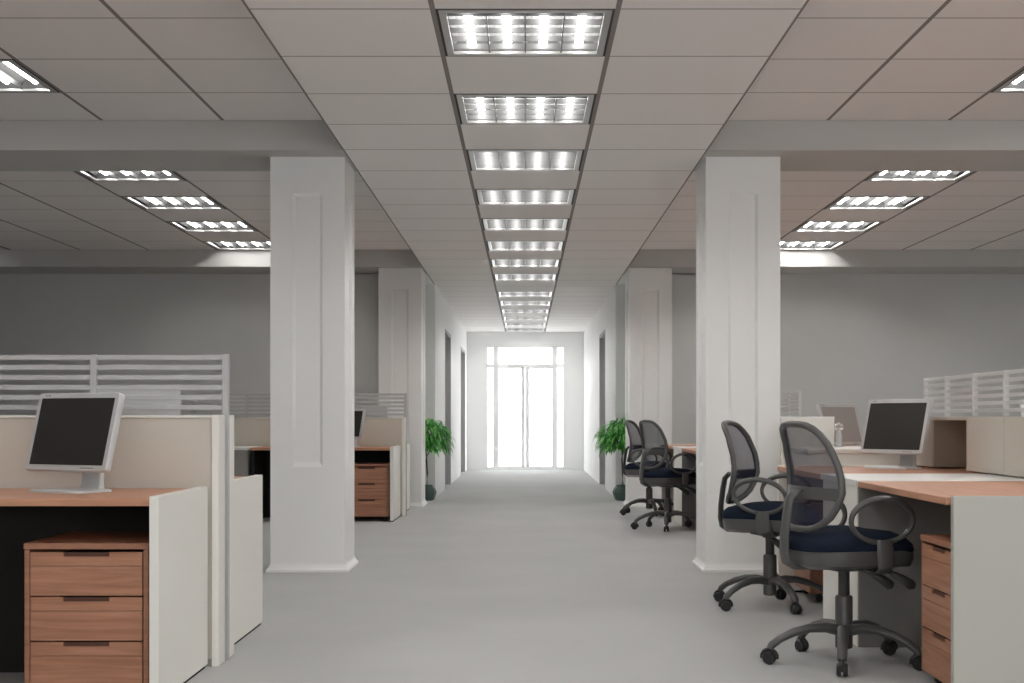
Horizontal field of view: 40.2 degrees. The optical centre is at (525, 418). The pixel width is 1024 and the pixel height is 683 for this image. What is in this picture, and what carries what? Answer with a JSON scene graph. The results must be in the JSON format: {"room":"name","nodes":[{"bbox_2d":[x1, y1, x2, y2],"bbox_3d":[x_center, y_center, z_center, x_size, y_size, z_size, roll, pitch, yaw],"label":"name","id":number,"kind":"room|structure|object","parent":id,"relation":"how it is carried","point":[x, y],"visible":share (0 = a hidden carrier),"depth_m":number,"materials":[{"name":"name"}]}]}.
{"room":"open-plan office","nodes":[
{"label":"open-plan office","id":0,"kind":"room"},
{"bbox_2d":[0,274,378,417],"bbox_3d":[-4.883,-0.525,17.425,7.245,3.150,0.150,0,0,0],"label":"wall","id":1,"kind":"structure","parent":0,"point":[41,314],"depth_m":17.35,"materials":[{"name":"grey paint"}]},
{"bbox_2d":[0,0,409,249],"bbox_3d":[-4.860,-2.055,8.178,7.290,0.110,23.113,0,0,0],"label":"ceiling","id":2,"kind":"structure","parent":0,"point":[105,59],"depth_m":8.79,"materials":[{"name":"tile"}]},
{"bbox_2d":[0,59,58,91],"bbox_3d":[-3.240,-2.055,8.178,0.787,0.119,0.786,0,0,0],"label":"ceiling light","id":3,"kind":"object","parent":2,"relation":"attached to","point":[14,77],"visible":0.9,"depth_m":8.40,"materials":[{"name":"grey metal"}]},
{"bbox_2d":[76,171,185,180],"bbox_3d":[-3.240,-2.055,11.367,0.787,0.119,0.786,0,0,0],"label":"ceiling light","id":4,"kind":"object","parent":2,"relation":"attached to","point":[92,175],"visible":0.39,"depth_m":11.71,"materials":[{"name":"grey metal"}]},
{"bbox_2d":[121,196,225,209],"bbox_3d":[-3.240,-2.055,12.960,0.787,0.119,0.786,0,0,0],"label":"ceiling light","id":5,"kind":"object","parent":2,"relation":"attached to","point":[145,202],"visible":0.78,"depth_m":13.19,"materials":[{"name":"grey metal"}]},
{"bbox_2d":[0,120,356,170],"bbox_3d":[-4.860,-1.905,9.773,7.290,0.210,0.797,0,0,0],"label":"beam","id":6,"kind":"structure","parent":2,"relation":"attached to","point":[25,145],"depth_m":9.38,"materials":[{"name":"grey paint"}]},
{"bbox_2d":[166,221,257,231],"bbox_3d":[-3.240,-2.055,14.555,0.787,0.119,0.786,0,0,0],"label":"ceiling light","id":7,"kind":"object","parent":2,"relation":"attached to","point":[187,226],"visible":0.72,"depth_m":14.79,"materials":[{"name":"grey metal"}]},
{"bbox_2d":[0,250,426,273],"bbox_3d":[-4.860,-1.905,16.948,7.290,0.210,0.803,0,0,0],"label":"beam","id":8,"kind":"structure","parent":2,"relation":"attached to","point":[11,261],"depth_m":16.55,"materials":[{"name":"grey paint"}]},
{"bbox_2d":[203,241,269,249],"bbox_3d":[-3.240,-2.055,16.148,0.787,0.119,0.786,0,0,0],"label":"ceiling light","id":9,"kind":"object","parent":2,"relation":"attached to","point":[219,245],"visible":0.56,"depth_m":16.42,"materials":[{"name":"grey metal"}]},
{"bbox_2d":[358,274,466,497],"bbox_3d":[-1.810,-0.395,23.075,1.220,2.890,11.450,0,0,0],"label":"wall","id":10,"kind":"structure","parent":0,"point":[446,318],"depth_m":20.05,"materials":[{"name":"white paint"}]},
{"bbox_2d":[445,329,450,483],"bbox_3d":[-1.298,-0.150,21.700,0.205,2.400,1.600,0,0,0],"label":"door","id":11,"kind":"structure","parent":10,"relation":"in","point":[447,335],"depth_m":22.45,"materials":[{"name":"grey"}]},
{"bbox_2d":[461,347,464,471],"bbox_3d":[-1.298,-0.150,26.925,0.205,2.400,1.850,0,0,0],"label":"door","id":12,"kind":"structure","parent":10,"relation":"in","point":[462,349],"depth_m":27.80,"materials":[{"name":"grey"}]},
{"bbox_2d":[0,470,935,682],"bbox_3d":[0.000,1.075,13.574,17.010,0.050,34.452,0,0,0],"label":"floor","id":13,"kind":"structure","parent":0,"point":[503,576],"depth_m":7.68,"materials":[{"name":"grey carpet"}]},
{"bbox_2d":[24,531,148,682],"bbox_3d":[-1.627,0.755,5.468,0.464,0.590,0.564,0,0,0],"label":"drawer pedestal","id":14,"kind":"object","parent":13,"relation":"on","point":[87,592],"visible":0.73,"depth_m":5.19,"materials":[{"name":"brown wood"}]},
{"bbox_2d":[0,486,207,682],"bbox_3d":[-2.072,0.667,5.535,1.455,0.765,0.790,0,0,0],"label":"office desk","id":15,"kind":"object","parent":13,"relation":"on","point":[175,519],"visible":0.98,"depth_m":5.71,"materials":[{"name":"brown wood"}]},
{"bbox_2d":[26,393,124,493],"bbox_3d":[-1.812,0.094,5.620,0.435,0.398,0.200,0,0,27],"label":"computer monitor","id":16,"kind":"object","parent":15,"relation":"on","point":[72,432],"visible":1,"depth_m":5.60,"materials":[{"name":"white plastic"}]},
{"bbox_2d":[0,415,224,666],"bbox_3d":[-2.750,0.516,5.997,2.900,1.068,0.125,0,0,0],"label":"wall","id":17,"kind":"structure","parent":13,"relation":"on","point":[151,451],"depth_m":5.95,"materials":[{"name":"beige fabric"}]},
{"bbox_2d":[0,354,229,659],"bbox_3d":[-2.467,0.385,6.105,2.350,1.331,0.026,0,0,0],"label":"screen","id":18,"kind":"object","parent":13,"relation":"on","point":[139,399],"visible":0.83,"depth_m":6.10,"materials":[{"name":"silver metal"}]},
{"bbox_2d":[230,415,233,656],"bbox_3d":[-2.750,0.516,6.202,2.900,1.068,0.105,0,0,0],"label":"wall","id":19,"kind":"structure","parent":13,"relation":"on","point":[231,416],"depth_m":6.20,"materials":[{"name":"beige fabric"}]},
{"bbox_2d":[234,475,262,644],"bbox_3d":[-2.072,0.667,6.715,1.455,0.765,0.910,0,0,0],"label":"office desk","id":20,"kind":"object","parent":13,"relation":"on","point":[248,490],"visible":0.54,"depth_m":6.80,"materials":[{"name":"white laminate"}]},
{"bbox_2d":[234,446,262,475],"bbox_3d":[-3.520,0.670,14.640,1.400,0.760,0.820,0,0,0],"label":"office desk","id":21,"kind":"object","parent":13,"relation":"on","point":[242,454],"visible":0.18,"depth_m":14.25,"materials":[{"name":"white laminate"}]},
{"bbox_2d":[191,393,406,514],"bbox_3d":[-2.467,0.385,15.255,2.350,1.331,0.026,0,0,0],"label":"screen","id":22,"kind":"object","parent":13,"relation":"on","point":[372,411],"visible":0.54,"depth_m":15.25,"materials":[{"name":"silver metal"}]},
{"bbox_2d":[266,157,358,571],"bbox_3d":[-1.495,-0.375,9.885,0.564,2.850,0.604,0,0,0],"label":"column","id":23,"kind":"structure","parent":13,"relation":"on","point":[312,198],"depth_m":9.61,"materials":[{"name":"white paint"}]},
{"bbox_2d":[234,417,405,515],"bbox_3d":[-2.750,0.516,15.148,2.900,1.068,0.125,0,0,0],"label":"wall","id":24,"kind":"structure","parent":13,"relation":"on","point":[247,431],"depth_m":15.10,"materials":[{"name":"beige fabric"}]},
{"bbox_2d":[251,445,399,521],"bbox_3d":[-2.072,0.667,14.685,1.455,0.765,0.790,0,0,0],"label":"office desk","id":25,"kind":"object","parent":13,"relation":"on","point":[260,456],"visible":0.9,"depth_m":14.81,"materials":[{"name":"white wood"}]},
{"bbox_2d":[354,409,365,446],"bbox_3d":[-1.890,0.094,14.750,0.435,0.398,0.200,0,0,27],"label":"computer monitor","id":26,"kind":"object","parent":25,"relation":"on","point":[359,414],"visible":0.32,"depth_m":14.67,"materials":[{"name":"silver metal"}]},
{"bbox_2d":[354,462,389,520],"bbox_3d":[-1.627,0.755,14.618,0.464,0.590,0.564,0,0,0],"label":"drawer pedestal","id":27,"kind":"object","parent":13,"relation":"on","point":[371,479],"visible":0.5,"depth_m":14.34,"materials":[{"name":"brown wood"}]},
{"bbox_2d":[379,268,427,506],"bbox_3d":[-1.495,-0.375,17.023,0.564,2.850,0.699,0,0,0],"label":"column","id":28,"kind":"structure","parent":13,"relation":"on","point":[401,290],"depth_m":16.70,"materials":[{"name":"white paint"}]},
{"bbox_2d":[407,443,409,510],"bbox_3d":[-2.072,0.667,15.865,1.455,0.765,0.910,0,0,0],"label":"office desk","id":29,"kind":"object","parent":13,"relation":"on","point":[408,444],"visible":0.12,"depth_m":16.12,"materials":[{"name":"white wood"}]},
{"bbox_2d":[425,418,454,500],"bbox_3d":[-1.272,0.521,18.052,0.765,1.058,0.772,0,0,0],"label":"potted plant","id":30,"kind":"object","parent":13,"relation":"on","point":[430,491],"visible":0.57,"depth_m":17.92,"materials":[{"name":"green plant"}]},
{"bbox_2d":[591,418,624,500],"bbox_3d":[1.254,0.514,18.060,0.780,1.073,0.750,0,0,28],"label":"potted plant","id":31,"kind":"object","parent":13,"relation":"on","point":[609,438],"visible":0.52,"depth_m":17.93,"materials":[{"name":"green plant"}]},
{"bbox_2d":[620,420,673,516],"bbox_3d":[1.377,0.528,15.393,0.683,1.043,0.677,0,0,22],"label":"office chair","id":32,"kind":"object","parent":13,"relation":"on","point":[635,448],"visible":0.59,"depth_m":15.34,"materials":[{"name":"grey plastic"}]},
{"bbox_2d":[625,462,673,469],"bbox_3d":[1.367,0.523,15.378,0.506,0.119,0.500,0,0,22],"label":"seat cushion","id":33,"kind":"object","parent":32,"relation":"on","point":[635,465],"depth_m":15.22,"materials":[{"name":"blue fabric"}]},
{"bbox_2d":[623,268,671,506],"bbox_3d":[1.495,-0.375,17.023,0.564,2.850,0.699,0,0,0],"label":"column","id":34,"kind":"structure","parent":13,"relation":"on","point":[648,291],"depth_m":16.70,"materials":[{"name":"white paint"}]},
{"bbox_2d":[630,420,695,531],"bbox_3d":[1.344,0.528,13.365,0.688,1.043,0.671,0,0,-25],"label":"office chair","id":35,"kind":"object","parent":13,"relation":"on","point":[655,450],"visible":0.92,"depth_m":13.19,"materials":[{"name":"grey plastic"}]},
{"bbox_2d":[639,467,695,477],"bbox_3d":[1.361,0.523,13.342,0.506,0.119,0.500,0,0,-25],"label":"seat cushion","id":36,"kind":"object","parent":35,"relation":"on","point":[649,472],"depth_m":13.14,"materials":[{"name":"blue fabric"}]},
{"bbox_2d":[661,444,695,509],"bbox_3d":[2.072,0.664,15.120,1.095,0.771,1.280,0,0,0],"label":"office desk","id":37,"kind":"object","parent":13,"relation":"on","point":[670,449],"visible":0.11,"depth_m":15.73,"materials":[{"name":"brown wood"}]},
{"bbox_2d":[672,446,695,525],"bbox_3d":[2.071,0.665,14.075,1.099,0.769,0.790,0,0,0],"label":"office desk","id":38,"kind":"object","parent":13,"relation":"on","point":[683,502],"visible":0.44,"depth_m":13.69,"materials":[{"name":"white laminate"}]},
{"bbox_2d":[682,448,780,454],"bbox_3d":[2.072,0.664,12.985,1.095,0.771,1.370,0,0,0],"label":"office desk","id":39,"kind":"object","parent":13,"relation":"on","point":[690,450],"visible":0.09,"depth_m":13.08,"materials":[{"name":"brown wood"}]},
{"bbox_3d":[2.485,0.133,14.030,0.270,0.289,3.440,0,0,0],"label":"hutch","id":40,"kind":"object","parent":39,"relation":"on","visible":0},
{"bbox_2d":[780,391,800,416],"bbox_3d":[2.420,-0.131,14.030,0.026,0.230,3.400,0,0,0],"label":"screen","id":41,"kind":"object","parent":40,"relation":"on","point":[789,397],"visible":0.27,"depth_m":12.73,"materials":[{"name":"white plastic"}]},
{"bbox_2d":[692,157,779,571],"bbox_3d":[1.495,-0.375,9.885,0.564,2.850,0.604,0,0,0],"label":"column","id":42,"kind":"structure","parent":13,"relation":"on","point":[738,198],"depth_m":9.61,"materials":[{"name":"white paint"}]},
{"bbox_2d":[713,420,822,614],"bbox_3d":[1.368,0.528,7.859,0.686,1.043,0.671,0,0,26],"label":"office chair","id":43,"kind":"object","parent":13,"relation":"on","point":[763,518],"visible":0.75,"depth_m":7.78,"materials":[{"name":"grey plastic"}]},
{"bbox_2d":[722,501,782,520],"bbox_3d":[1.373,0.523,7.828,0.506,0.119,0.500,0,0,26],"label":"seat cushion","id":44,"kind":"object","parent":43,"relation":"on","point":[763,510],"depth_m":7.64,"materials":[{"name":"blue fabric"}]},
{"bbox_2d":[780,417,834,464],"bbox_3d":[1.903,0.517,9.438,0.359,1.066,0.039,0,0,0],"label":"partition panel","id":45,"kind":"object","parent":13,"relation":"on","point":[825,425],"depth_m":9.42,"materials":[{"name":"white laminate"}]},
{"bbox_2d":[795,570,822,601],"bbox_3d":[1.908,0.755,8.235,0.564,0.590,0.464,0,0,0],"label":"drawer pedestal","id":46,"kind":"object","parent":13,"relation":"on","point":[816,576],"visible":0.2,"depth_m":8.03,"materials":[{"name":"brown wood"}]},
{"bbox_2d":[782,446,899,464],"bbox_3d":[2.170,0.617,8.960,0.900,0.866,0.860,0,0,0],"label":"base cabinet","id":47,"kind":"object","parent":13,"relation":"on","point":[847,455],"visible":0.11,"depth_m":8.54,"materials":[{"name":"white laminate"}]},
{"bbox_2d":[835,423,842,446],"bbox_3d":[2.085,0.104,9.300,0.051,0.159,0.051,0,0,45],"label":"ornament","id":48,"kind":"object","parent":47,"relation":"on","point":[839,434],"visible":1,"depth_m":9.29,"materials":[{"name":"silver metal"}]},
{"bbox_2d":[760,421,922,676],"bbox_3d":[1.359,0.528,6.045,0.687,1.043,0.676,0,0,-18],"label":"office chair","id":49,"kind":"object","parent":13,"relation":"on","point":[816,487],"visible":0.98,"depth_m":5.87,"materials":[{"name":"grey plastic"}]},
{"bbox_2d":[779,525,913,552],"bbox_3d":[1.375,0.523,6.021,0.506,0.119,0.500,0,0,-18],"label":"seat cushion","id":50,"kind":"object","parent":49,"relation":"on","point":[802,538],"depth_m":5.82,"materials":[{"name":"blue fabric"}]},
{"bbox_2d":[777,465,990,591],"bbox_3d":[2.072,0.664,7.870,1.095,0.771,1.280,0,0,0],"label":"office desk","id":51,"kind":"object","parent":13,"relation":"on","point":[783,569],"visible":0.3,"depth_m":8.06,"materials":[{"name":"brown wood"}]},
{"bbox_2d":[860,399,932,468],"bbox_3d":[2.130,0.086,8.050,0.200,0.398,0.435,0,0,-38],"label":"computer monitor","id":52,"kind":"object","parent":51,"relation":"on","point":[900,427],"visible":1,"depth_m":8.03,"materials":[{"name":"white plastic"}]},
{"bbox_2d":[823,474,1023,646],"bbox_3d":[2.071,0.665,6.825,1.099,0.769,0.790,0,0,0],"label":"desk","id":53,"kind":"object","parent":13,"relation":"on","point":[898,609],"visible":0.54,"depth_m":6.44,"materials":[{"name":"white laminate"}]},
{"bbox_2d":[921,534,950,682],"bbox_3d":[1.860,0.755,5.360,0.564,0.590,0.464,0,0,0],"label":"drawer pedestal","id":54,"kind":"object","parent":13,"relation":"on","point":[936,548],"visible":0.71,"depth_m":5.40,"materials":[{"name":"brown wood"}]},
{"bbox_2d":[858,481,1023,682],"bbox_3d":[2.072,0.664,5.735,1.095,0.771,1.370,0,0,0],"label":"office desk","id":55,"kind":"object","parent":13,"relation":"on","point":[987,517],"visible":1,"depth_m":5.05,"materials":[{"name":"brown wood"}]},
{"bbox_2d":[916,417,1023,476],"bbox_3d":[2.485,0.133,6.780,0.270,0.289,3.440,0,0,0],"label":"partition","id":56,"kind":"object","parent":55,"relation":"on","point":[993,445],"visible":0.94,"depth_m":7.26,"materials":[{"name":"beige wood"}]},
{"bbox_2d":[923,369,1023,415],"bbox_3d":[2.420,-0.131,6.780,0.026,0.230,3.400,0,0,0],"label":"screen","id":57,"kind":"object","parent":56,"relation":"on","point":[1005,373],"visible":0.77,"depth_m":7.52,"materials":[{"name":"white plastic"}]},
{"bbox_3d":[2.660,0.667,10.350,1.600,0.765,1.700,0,0,0],"label":"office desk","id":58,"kind":"object","parent":13,"relation":"on","visible":0},
{"bbox_2d":[816,404,861,445],"bbox_3d":[2.420,0.086,10.750,0.435,0.398,0.200,0,0,-38],"label":"computer monitor","id":59,"kind":"object","parent":58,"relation":"on","point":[846,414],"visible":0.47,"depth_m":10.77,"materials":[{"name":"silver metal"}]},
{"bbox_3d":[3.060,0.667,6.780,0.800,0.765,3.440,0,0,0],"label":"office desk","id":60,"kind":"object","parent":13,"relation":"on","visible":0},
{"bbox_2d":[1019,399,1023,416],"bbox_3d":[2.970,0.086,7.750,0.435,0.398,0.200,0,0,8],"label":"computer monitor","id":61,"kind":"object","parent":60,"relation":"on","point":[1020,405],"visible":0.25,"depth_m":7.80,"materials":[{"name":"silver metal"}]},
{"bbox_2d":[241,0,808,331],"bbox_3d":[0.000,-1.925,12.886,2.430,0.270,32.677,0,0,0],"label":"ceiling","id":62,"kind":"structure","parent":0,"point":[671,75],"depth_m":8.39,"materials":[{"name":"tile"}]},
{"bbox_2d":[435,9,614,55],"bbox_3d":[0.000,-1.845,6.511,0.787,0.119,0.786,0,0,0],"label":"ceiling light","id":63,"kind":"object","parent":62,"relation":"attached to","point":[464,32],"visible":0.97,"depth_m":6.61,"materials":[{"name":"grey metal"}]},
{"bbox_2d":[466,150,583,170],"bbox_3d":[0.000,-1.845,9.698,0.787,0.119,0.786,0,0,0],"label":"ceiling light","id":64,"kind":"object","parent":62,"relation":"attached to","point":[479,160],"visible":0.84,"depth_m":9.75,"materials":[{"name":"grey metal"}]},
{"bbox_2d":[481,218,568,229],"bbox_3d":[0.000,-1.845,12.886,0.787,0.119,0.786,0,0,0],"label":"ceiling light","id":65,"kind":"object","parent":62,"relation":"attached to","point":[488,223],"visible":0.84,"depth_m":12.89,"materials":[{"name":"grey metal"}]},
{"bbox_2d":[486,241,563,250],"bbox_3d":[0.000,-1.845,14.480,0.787,0.119,0.786,0,0,0],"label":"ceiling light","id":66,"kind":"object","parent":62,"relation":"attached to","point":[492,245],"visible":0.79,"depth_m":14.48,"materials":[{"name":"grey metal"}]},
{"bbox_2d":[490,259,559,266],"bbox_3d":[0.000,-1.845,16.075,0.787,0.119,0.786,0,0,0],"label":"ceiling light","id":67,"kind":"object","parent":62,"relation":"attached to","point":[494,262],"visible":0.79,"depth_m":16.07,"materials":[{"name":"grey metal"}]},
{"bbox_2d":[497,292,552,296],"bbox_3d":[0.000,-1.845,20.059,0.787,0.119,0.786,0,0,0],"label":"ceiling light","id":68,"kind":"object","parent":62,"relation":"attached to","point":[500,294],"visible":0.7,"depth_m":20.20,"materials":[{"name":"grey"}]},
{"bbox_2d":[499,301,550,305],"bbox_3d":[0.000,-1.845,21.654,0.787,0.119,0.786,0,0,0],"label":"ceiling light","id":69,"kind":"object","parent":62,"relation":"attached to","point":[502,303],"visible":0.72,"depth_m":21.79,"materials":[{"name":"grey"}]},
{"bbox_2d":[501,309,548,312],"bbox_3d":[0.000,-1.845,23.247,0.787,0.119,0.786,0,0,0],"label":"ceiling light","id":70,"kind":"object","parent":62,"relation":"attached to","point":[502,310],"visible":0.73,"depth_m":23.25,"materials":[{"name":"grey"}]},
{"bbox_2d":[504,323,545,325],"bbox_3d":[0.000,-1.845,26.436,0.787,0.119,0.786,0,0,0],"label":"ceiling light","id":71,"kind":"object","parent":62,"relation":"attached to","point":[506,324],"visible":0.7,"depth_m":26.71,"materials":[{"name":"grey"}]},
{"bbox_2d":[505,328,544,330],"bbox_3d":[0.000,-1.845,28.029,0.787,0.119,0.786,0,0,0],"label":"ceiling light","id":72,"kind":"object","parent":62,"relation":"attached to","point":[507,329],"visible":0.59,"depth_m":28.16,"materials":[{"name":"grey"}]},
{"bbox_2d":[454,94,596,123],"bbox_3d":[0.000,-1.845,8.104,0.787,0.119,0.786,0,0,0],"label":"ceiling light","id":73,"kind":"object","parent":62,"relation":"attached to","point":[471,108],"visible":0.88,"depth_m":8.16,"materials":[{"name":"grey metal"}]},
{"bbox_2d":[475,189,575,204],"bbox_3d":[0.000,-1.845,11.293,0.787,0.119,0.786,0,0,0],"label":"ceiling light","id":74,"kind":"object","parent":62,"relation":"attached to","point":[484,196],"visible":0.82,"depth_m":11.29,"materials":[{"name":"grey metal"}]},
{"bbox_2d":[494,274,556,279],"bbox_3d":[0.000,-1.845,17.669,0.787,0.119,0.786,0,0,0],"label":"ceiling light","id":75,"kind":"object","parent":62,"relation":"attached to","point":[496,276],"visible":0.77,"depth_m":17.67,"materials":[{"name":"grey"}]},
{"bbox_2d":[503,316,547,319],"bbox_3d":[0.000,-1.845,24.841,0.787,0.119,0.786,0,0,0],"label":"ceiling light","id":76,"kind":"object","parent":62,"relation":"attached to","point":[504,317],"visible":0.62,"depth_m":24.84,"materials":[{"name":"grey"}]},
{"bbox_2d":[467,332,583,469],"bbox_3d":[0.000,-0.395,28.875,2.840,2.890,0.150,0,0,0],"label":"wall","id":77,"kind":"structure","parent":0,"point":[477,342],"depth_m":28.80,"materials":[{"name":"white paint"}]},
{"bbox_2d":[486,347,563,467],"bbox_3d":[0.000,-0.242,28.841,1.600,2.495,0.118,0,0,0],"label":"door","id":78,"kind":"structure","parent":77,"relation":"in","point":[524,367],"depth_m":28.82,"materials":[{"name":"white"}]},
{"bbox_2d":[584,274,694,494],"bbox_3d":[1.810,-0.395,23.075,1.220,2.890,11.450,0,0,0],"label":"wall","id":79,"kind":"structure","parent":0,"point":[604,319],"depth_m":20.44,"materials":[{"name":"white paint"}]},
{"bbox_2d":[599,330,604,483],"bbox_3d":[1.298,-0.150,21.800,0.205,2.400,1.600,0,0,0],"label":"door","id":80,"kind":"structure","parent":79,"relation":"in","point":[602,335],"depth_m":22.55,"materials":[{"name":"grey"}]},
{"bbox_2d":[640,0,1023,249],"bbox_3d":[4.860,-2.055,8.178,7.290,0.110,23.113,0,0,0],"label":"ceiling","id":81,"kind":"structure","parent":0,"point":[839,59],"depth_m":8.68,"materials":[{"name":"tile"}]},
{"bbox_2d":[780,241,847,249],"bbox_3d":[3.240,-2.055,16.148,0.787,0.119,0.786,0,0,0],"label":"ceiling light","id":82,"kind":"object","parent":81,"relation":"attached to","point":[784,245],"visible":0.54,"depth_m":16.41,"materials":[{"name":"grey metal"}]},
{"bbox_2d":[624,250,1023,273],"bbox_3d":[4.860,-1.905,16.948,7.290,0.210,0.803,0,0,0],"label":"beam","id":83,"kind":"structure","parent":81,"relation":"attached to","point":[680,261],"depth_m":16.55,"materials":[{"name":"grey paint"}]},
{"bbox_2d":[792,221,883,231],"bbox_3d":[3.240,-2.055,14.555,0.787,0.119,0.786,0,0,0],"label":"ceiling light","id":84,"kind":"object","parent":81,"relation":"attached to","point":[808,226],"visible":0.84,"depth_m":14.80,"materials":[{"name":"grey metal"}]},
{"bbox_2d":[694,120,1023,170],"bbox_3d":[4.860,-1.905,9.773,7.290,0.210,0.797,0,0,0],"label":"beam","id":85,"kind":"structure","parent":81,"relation":"attached to","point":[800,145],"depth_m":9.38,"materials":[{"name":"grey paint"}]},
{"bbox_2d":[825,196,929,209],"bbox_3d":[3.240,-2.055,12.960,0.787,0.119,0.786,0,0,0],"label":"ceiling light","id":86,"kind":"object","parent":81,"relation":"attached to","point":[844,202],"visible":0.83,"depth_m":13.19,"materials":[{"name":"grey metal"}]},
{"bbox_2d":[865,171,974,180],"bbox_3d":[3.240,-2.055,11.367,0.787,0.119,0.786,0,0,0],"label":"ceiling light","id":87,"kind":"object","parent":81,"relation":"attached to","point":[879,175],"visible":0.37,"depth_m":11.71,"materials":[{"name":"grey metal"}]},
{"bbox_2d":[991,69,1023,91],"bbox_3d":[3.240,-2.055,8.178,0.787,0.119,0.786,0,0,0],"label":"ceiling light","id":88,"kind":"object","parent":81,"relation":"attached to","point":[1015,83],"visible":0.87,"depth_m":8.51,"materials":[{"name":"grey metal"}]},
{"bbox_2d":[672,274,1023,445],"bbox_3d":[4.883,-0.525,17.425,7.245,3.150,0.150,0,0,0],"label":"wall","id":89,"kind":"structure","parent":0,"point":[856,339],"depth_m":17.35,"materials":[{"name":"grey paint"}]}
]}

